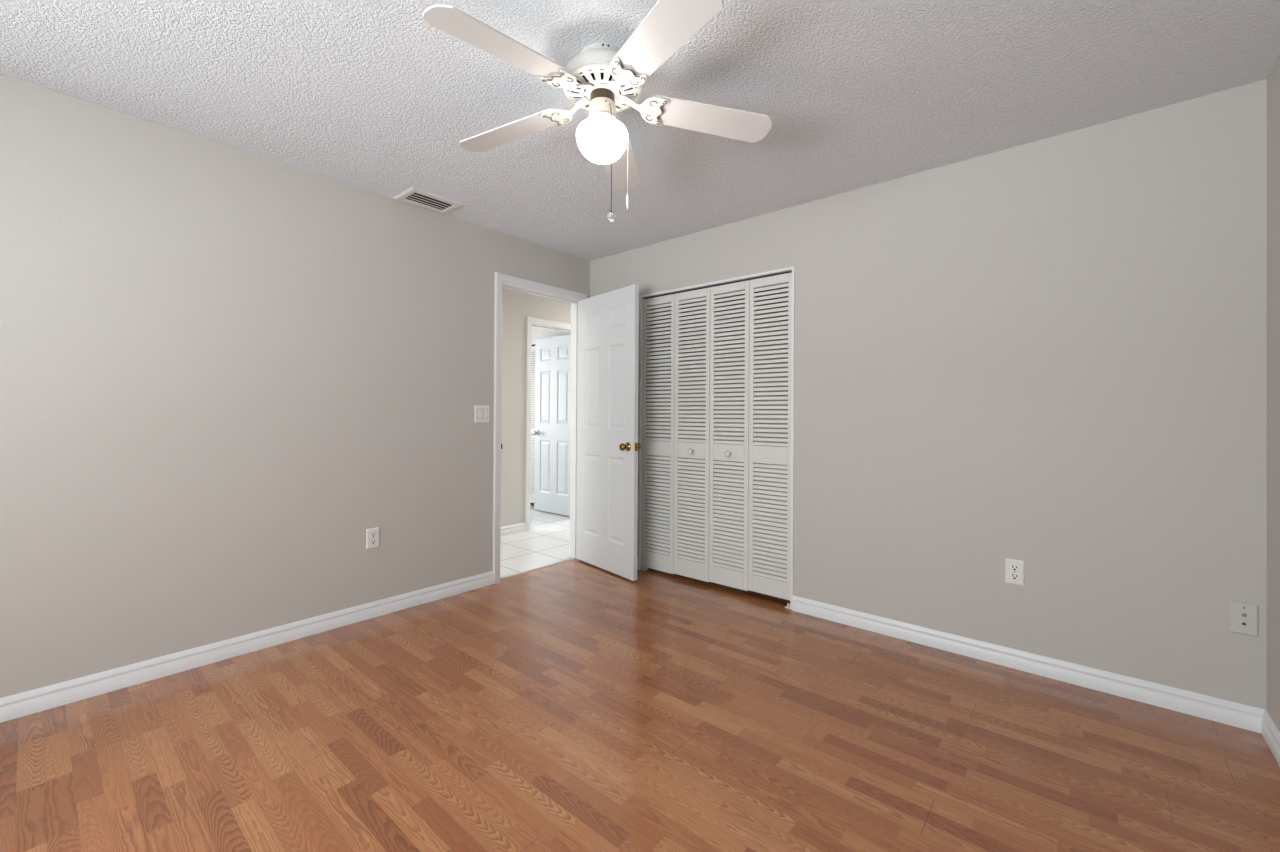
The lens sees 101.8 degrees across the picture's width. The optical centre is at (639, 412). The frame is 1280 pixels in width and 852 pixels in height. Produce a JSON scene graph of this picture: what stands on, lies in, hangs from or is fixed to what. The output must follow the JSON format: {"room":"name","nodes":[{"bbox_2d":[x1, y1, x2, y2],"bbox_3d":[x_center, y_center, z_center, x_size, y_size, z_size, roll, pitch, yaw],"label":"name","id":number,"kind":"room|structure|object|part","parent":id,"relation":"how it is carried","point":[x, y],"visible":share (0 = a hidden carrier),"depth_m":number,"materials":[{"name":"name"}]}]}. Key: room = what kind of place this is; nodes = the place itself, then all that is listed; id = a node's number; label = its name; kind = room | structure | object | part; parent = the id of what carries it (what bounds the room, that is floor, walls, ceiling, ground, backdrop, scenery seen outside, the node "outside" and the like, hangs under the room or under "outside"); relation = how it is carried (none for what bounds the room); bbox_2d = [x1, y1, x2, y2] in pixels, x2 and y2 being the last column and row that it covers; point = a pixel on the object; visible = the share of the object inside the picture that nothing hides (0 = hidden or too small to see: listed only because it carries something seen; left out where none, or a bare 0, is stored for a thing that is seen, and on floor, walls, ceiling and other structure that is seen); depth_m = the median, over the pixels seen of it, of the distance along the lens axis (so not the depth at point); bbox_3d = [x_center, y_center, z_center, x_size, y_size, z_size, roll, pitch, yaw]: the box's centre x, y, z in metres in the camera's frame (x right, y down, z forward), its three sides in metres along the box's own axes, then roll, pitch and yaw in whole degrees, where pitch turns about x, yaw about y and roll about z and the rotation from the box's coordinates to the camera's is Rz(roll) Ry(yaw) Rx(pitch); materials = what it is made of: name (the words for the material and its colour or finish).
{"room":"empty bedroom","nodes":[
{"label":"empty bedroom","id":0,"kind":"room"},
{"bbox_2d":[0,74,589,697],"bbox_3d":[-0.884,-0.037,3.839,0.115,2.440,7.700,0,0,41],"label":"wall","id":1,"kind":"structure","parent":0,"point":[223,368],"depth_m":2.43,"materials":[{"name":"beige paint"}]},
{"bbox_2d":[0,571,493,722],"bbox_3d":[-2.176,1.124,2.230,0.015,0.087,3.593,0,0,41],"label":"baseboard","id":2,"kind":"structure","parent":1,"relation":"attached to","point":[22,704],"depth_m":2.43,"materials":[{"name":"white paint"}]},
{"bbox_2d":[366,527,378,548],"bbox_3d":[-1.532,0.722,2.987,0.008,0.116,0.072,0,0,41],"label":"wall outlet","id":3,"kind":"object","parent":1,"relation":"attached to","point":[372,534],"visible":1,"depth_m":2.98,"materials":[{"name":"white plastic"}]},
{"bbox_2d":[474,405,489,422],"bbox_3d":[-1.069,0.010,3.527,0.009,0.116,0.116,0,0,41],"label":"light switch","id":4,"kind":"object","parent":1,"relation":"attached to","point":[481,412],"visible":1,"depth_m":3.52,"materials":[{"name":"white plastic"}]},
{"bbox_2d":[493,272,586,583],"bbox_3d":[-0.773,0.107,3.969,0.149,2.154,0.871,0,0,41],"label":"door frame","id":5,"kind":"structure","parent":1,"relation":"attached to","point":[502,280],"depth_m":3.78,"materials":[{"name":"white paint"}]},
{"bbox_3d":[-0.823,0.107,4.012,0.017,2.154,0.871,0,0,41],"label":"casing","id":6,"kind":"part","parent":5,"relation":"part of","materials":[{"name":"white paint"}]},
{"bbox_2d":[577,284,640,580],"bbox_3d":[-0.258,0.138,3.922,0.171,2.073,0.746,1,0,-40],"label":"door","id":7,"kind":"structure","parent":1,"relation":"in","point":[608,446],"depth_m":3.87,"materials":[{"name":"white paint"}]},
{"bbox_3d":[-0.111,0.242,3.663,0.068,0.063,0.063,1,0,-40],"label":"knob","id":8,"kind":"part","parent":7,"relation":"part of","materials":[{"name":"gold metal"}]},
{"bbox_2d":[501,288,570,526],"bbox_3d":[-1.206,-0.033,5.232,0.115,2.440,6.000,0,0,41],"label":"wall","id":9,"kind":"structure","parent":0,"point":[516,306],"depth_m":5.12,"materials":[{"name":"paint"}]},
{"bbox_2d":[501,523,525,535],"bbox_3d":[-2.096,1.133,4.094,0.015,0.087,2.930,0,0,41],"label":"baseboard","id":10,"kind":"structure","parent":9,"relation":"attached to","point":[521,527],"depth_m":5.09,"materials":[{"name":"white paint"}]},
{"bbox_2d":[525,316,570,530],"bbox_3d":[-0.909,0.114,5.580,0.149,2.154,0.859,0,0,41],"label":"door frame","id":11,"kind":"structure","parent":9,"relation":"attached to","point":[531,321],"depth_m":5.23,"materials":[{"name":"white paint"}]},
{"bbox_2d":[531,326,570,342],"bbox_3d":[-1.876,-0.028,7.104,3.335,2.440,0.115,0,0,41],"label":"wall","id":12,"kind":"structure","parent":0,"point":[537,333],"depth_m":6.46,"materials":[{"name":"paint"}]},
{"bbox_2d":[530,346,534,502],"bbox_3d":[-1.455,0.153,6.688,0.994,1.989,0.060,0,0,41],"label":"door frame","id":13,"kind":"structure","parent":12,"relation":"in","point":[532,347],"depth_m":6.62,"materials":[{"name":"white paint"}]},
{"bbox_2d":[533,334,570,515],"bbox_3d":[-1.001,0.144,6.128,0.736,2.073,0.171,0,0,41],"label":"door","id":14,"kind":"structure","parent":12,"relation":"in","point":[552,354],"depth_m":6.13,"materials":[{"name":"white paint"}]},
{"bbox_2d":[0,503,1279,851],"bbox_3d":[-1.327,1.206,4.140,8.624,0.050,7.800,0,0,41],"label":"floor","id":15,"kind":"structure","parent":0,"point":[576,705],"depth_m":1.84,"materials":[{"name":"brown wood"}]},
{"bbox_2d":[500,558,576,579],"bbox_3d":[-0.766,1.181,3.953,0.035,0.006,0.753,0,0,41],"label":"threshold","id":16,"kind":"object","parent":15,"relation":"on","point":[505,577],"visible":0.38,"depth_m":3.93,"materials":[{"name":"beige"}]},
{"bbox_2d":[0,0,1279,260],"bbox_3d":[-0.236,-1.304,1.685,3.784,0.080,5.450,0,0,41],"label":"ceiling","id":17,"kind":"structure","parent":0,"point":[370,95],"depth_m":1.98,"materials":[{"name":"white paint"}]},
{"bbox_2d":[393,186,463,213],"bbox_3d":[-1.258,-1.258,3.106,0.242,0.011,0.317,0,0,41],"label":"ceiling vent","id":18,"kind":"object","parent":17,"relation":"in","point":[415,196],"visible":1,"depth_m":3.09,"materials":[{"name":"white metal"}]},
{"bbox_2d":[423,0,771,220],"bbox_3d":[-0.169,-0.957,1.828,1.222,0.611,1.184,0,0,41],"label":"ceiling fan","id":19,"kind":"object","parent":17,"relation":"hanging from","point":[604,80],"visible":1,"depth_m":1.78,"materials":[{"name":"white metal"}]},
{"bbox_3d":[-0.410,-1.094,1.560,0.142,0.006,0.463,15,14,41],"label":"blade","id":20,"kind":"part","parent":19,"relation":"part of","materials":[{"name":"white laminate"}]},
{"bbox_3d":[-0.502,-1.093,2.028,0.463,0.006,0.142,-4,9,25],"label":"blade","id":21,"kind":"part","parent":19,"relation":"part of","materials":[{"name":"white laminate"}]},
{"bbox_3d":[-0.230,-1.117,1.901,0.099,0.032,0.038,-5,9,25],"label":"bracket arm","id":22,"kind":"part","parent":19,"relation":"part of","materials":[{"name":"white metal"}]},
{"bbox_3d":[-0.205,-1.117,1.779,0.038,0.032,0.099,15,14,41],"label":"bracket arm","id":23,"kind":"part","parent":19,"relation":"part of","materials":[{"name":"white metal"}]},
{"bbox_3d":[-0.134,-1.142,1.857,0.277,0.020,0.277,0,0,41],"label":"vent plate","id":24,"kind":"part","parent":19,"relation":"part of","materials":[{"name":"white metal"}]},
{"bbox_3d":[-0.135,-0.957,1.857,0.184,0.126,0.184,0,0,41],"label":"glass globe","id":25,"kind":"part","parent":19,"relation":"part of","materials":[{"name":"white glass"}]},
{"bbox_3d":[-0.102,-0.881,1.791,0.004,0.394,0.053,0,0,-14],"label":"pull chain","id":26,"kind":"part","parent":19,"relation":"part of","materials":[{"name":"grey metal"}]},
{"bbox_3d":[-0.098,-0.664,1.766,0.028,0.028,0.028,0,0,41],"label":"ball pull","id":27,"kind":"part","parent":19,"relation":"part of","materials":[{"name":"clear glass"}]},
{"bbox_3d":[-0.082,-1.116,1.766,0.038,0.032,0.099,13,-2,-29],"label":"bracket arm","id":28,"kind":"part","parent":19,"relation":"part of","materials":[{"name":"white metal"}]},
{"bbox_3d":[-0.067,-0.930,1.876,0.049,0.292,0.002,0,0,-14],"label":"pull chain","id":29,"kind":"part","parent":19,"relation":"part of","materials":[{"name":"grey"}]},
{"bbox_3d":[-0.085,-1.089,2.260,0.142,0.006,0.463,-11,-6,6],"label":"blade","id":30,"kind":"part","parent":19,"relation":"part of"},
{"bbox_3d":[-0.045,-0.760,1.881,0.010,0.054,0.010,0,0,41],"label":"peg pull","id":31,"kind":"part","parent":19,"relation":"part of","materials":[{"name":"white plastic"}]},
{"bbox_3d":[-0.030,-1.115,1.879,0.099,0.032,0.038,5,-12,-11],"label":"bracket arm","id":32,"kind":"part","parent":19,"relation":"part of","materials":[{"name":"white metal"}]},
{"bbox_3d":[0.063,-1.092,1.503,0.142,0.006,0.463,13,-2,-29],"label":"blade","id":33,"kind":"part","parent":19,"relation":"part of","materials":[{"name":"white wood"}]},
{"bbox_3d":[0.264,-1.089,1.935,0.463,0.006,0.142,5,-12,-11],"label":"blade","id":34,"kind":"part","parent":19,"relation":"part of","materials":[{"name":"white wood"}]},
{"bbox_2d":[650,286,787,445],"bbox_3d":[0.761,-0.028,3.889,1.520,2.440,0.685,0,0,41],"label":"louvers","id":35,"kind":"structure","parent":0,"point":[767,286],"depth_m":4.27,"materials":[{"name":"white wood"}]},
{"bbox_2d":[590,79,1266,709],"bbox_3d":[0.997,-0.030,3.162,3.624,2.440,0.115,0,0,41],"label":"wall","id":36,"kind":"structure","parent":0,"point":[1049,354],"depth_m":2.36,"materials":[{"name":"beige paint"}]},
{"bbox_2d":[642,287,709,581],"bbox_3d":[0.247,0.166,3.750,0.597,2.046,0.066,0,0,41],"label":"door","id":37,"kind":"structure","parent":36,"relation":"in","point":[675,469],"depth_m":3.73,"materials":[{"name":"white paint"}]},
{"bbox_3d":[0.141,0.154,3.857,0.298,2.022,0.028,0,0,41],"label":"bifold panel","id":38,"kind":"part","parent":37,"relation":"part of","materials":[{"name":"white paint"}]},
{"bbox_3d":[0.369,0.151,3.663,0.298,2.016,0.028,0,0,41],"label":"bifold panel","id":39,"kind":"part","parent":37,"relation":"part of","materials":[{"name":"white paint"}]},
{"bbox_2d":[638,266,794,609],"bbox_3d":[0.496,0.152,3.585,1.234,2.075,0.118,0,0,41],"label":"door frame","id":40,"kind":"structure","parent":36,"relation":"attached to","point":[641,297],"depth_m":3.57,"materials":[{"name":"white paint"}]},
{"bbox_2d":[644,271,791,298],"bbox_3d":[0.492,-0.863,3.578,1.198,0.012,0.024,0,0,41],"label":"track","id":41,"kind":"object","parent":36,"relation":"attached to","point":[788,271],"visible":0.64,"depth_m":3.50,"materials":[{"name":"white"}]},
{"bbox_2d":[709,272,791,608],"bbox_3d":[0.700,0.167,3.359,0.596,2.046,0.060,0,0,41],"label":"door","id":42,"kind":"structure","parent":36,"relation":"in","point":[750,483],"depth_m":3.35,"materials":[{"name":"white paint"}]},
{"bbox_3d":[0.597,0.148,3.468,0.298,2.010,0.028,0,0,41],"label":"bifold panel","id":43,"kind":"part","parent":42,"relation":"part of","materials":[{"name":"white paint"}]},
{"bbox_3d":[0.824,0.145,3.274,0.296,2.002,0.028,0,0,41],"label":"bifold panel","id":44,"kind":"part","parent":42,"relation":"part of","materials":[{"name":"white paint"}]},
{"bbox_2d":[1005,558,1023,585],"bbox_3d":[1.750,0.745,2.429,0.072,0.116,0.008,0,0,41],"label":"wall outlet","id":45,"kind":"object","parent":36,"relation":"attached to","point":[1014,569],"visible":1,"depth_m":2.43,"materials":[{"name":"white plastic"}]},
{"bbox_2d":[1010,573,1018,579],"bbox_3d":[1.747,0.765,2.427,0.034,0.028,0.002,0,0,41],"label":"receptacle","id":46,"kind":"object","parent":45,"relation":"attached to","point":[1013,576],"depth_m":2.43,"materials":[{"name":"white plastic"}]},
{"bbox_2d":[1010,564,1018,570],"bbox_3d":[1.748,0.725,2.427,0.034,0.028,0.002,0,0,41],"label":"receptacle","id":47,"kind":"object","parent":45,"relation":"attached to","point":[1013,567],"depth_m":2.43,"materials":[{"name":"white plastic"}]},
{"bbox_2d":[792,596,1279,765],"bbox_3d":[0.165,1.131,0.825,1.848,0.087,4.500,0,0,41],"label":"baseboard","id":48,"kind":"structure","parent":36,"relation":"attached to","point":[1247,717],"depth_m":2.29,"materials":[{"name":"white paint"}]},
{"bbox_2d":[1229,600,1258,636],"bbox_3d":[2.282,0.780,1.966,0.074,0.120,0.020,0,0,41],"label":"cable plate","id":49,"kind":"object","parent":36,"relation":"attached to","point":[1243,617],"visible":1,"depth_m":1.97,"materials":[{"name":"grey plastic"}]},
{"bbox_2d":[1266,55,1279,730],"bbox_3d":[0.956,-0.043,0.236,0.115,2.440,4.615,0,0,41],"label":"wall","id":50,"kind":"structure","parent":0,"point":[1273,80],"depth_m":1.87,"materials":[{"name":"beige paint"}]}
]}

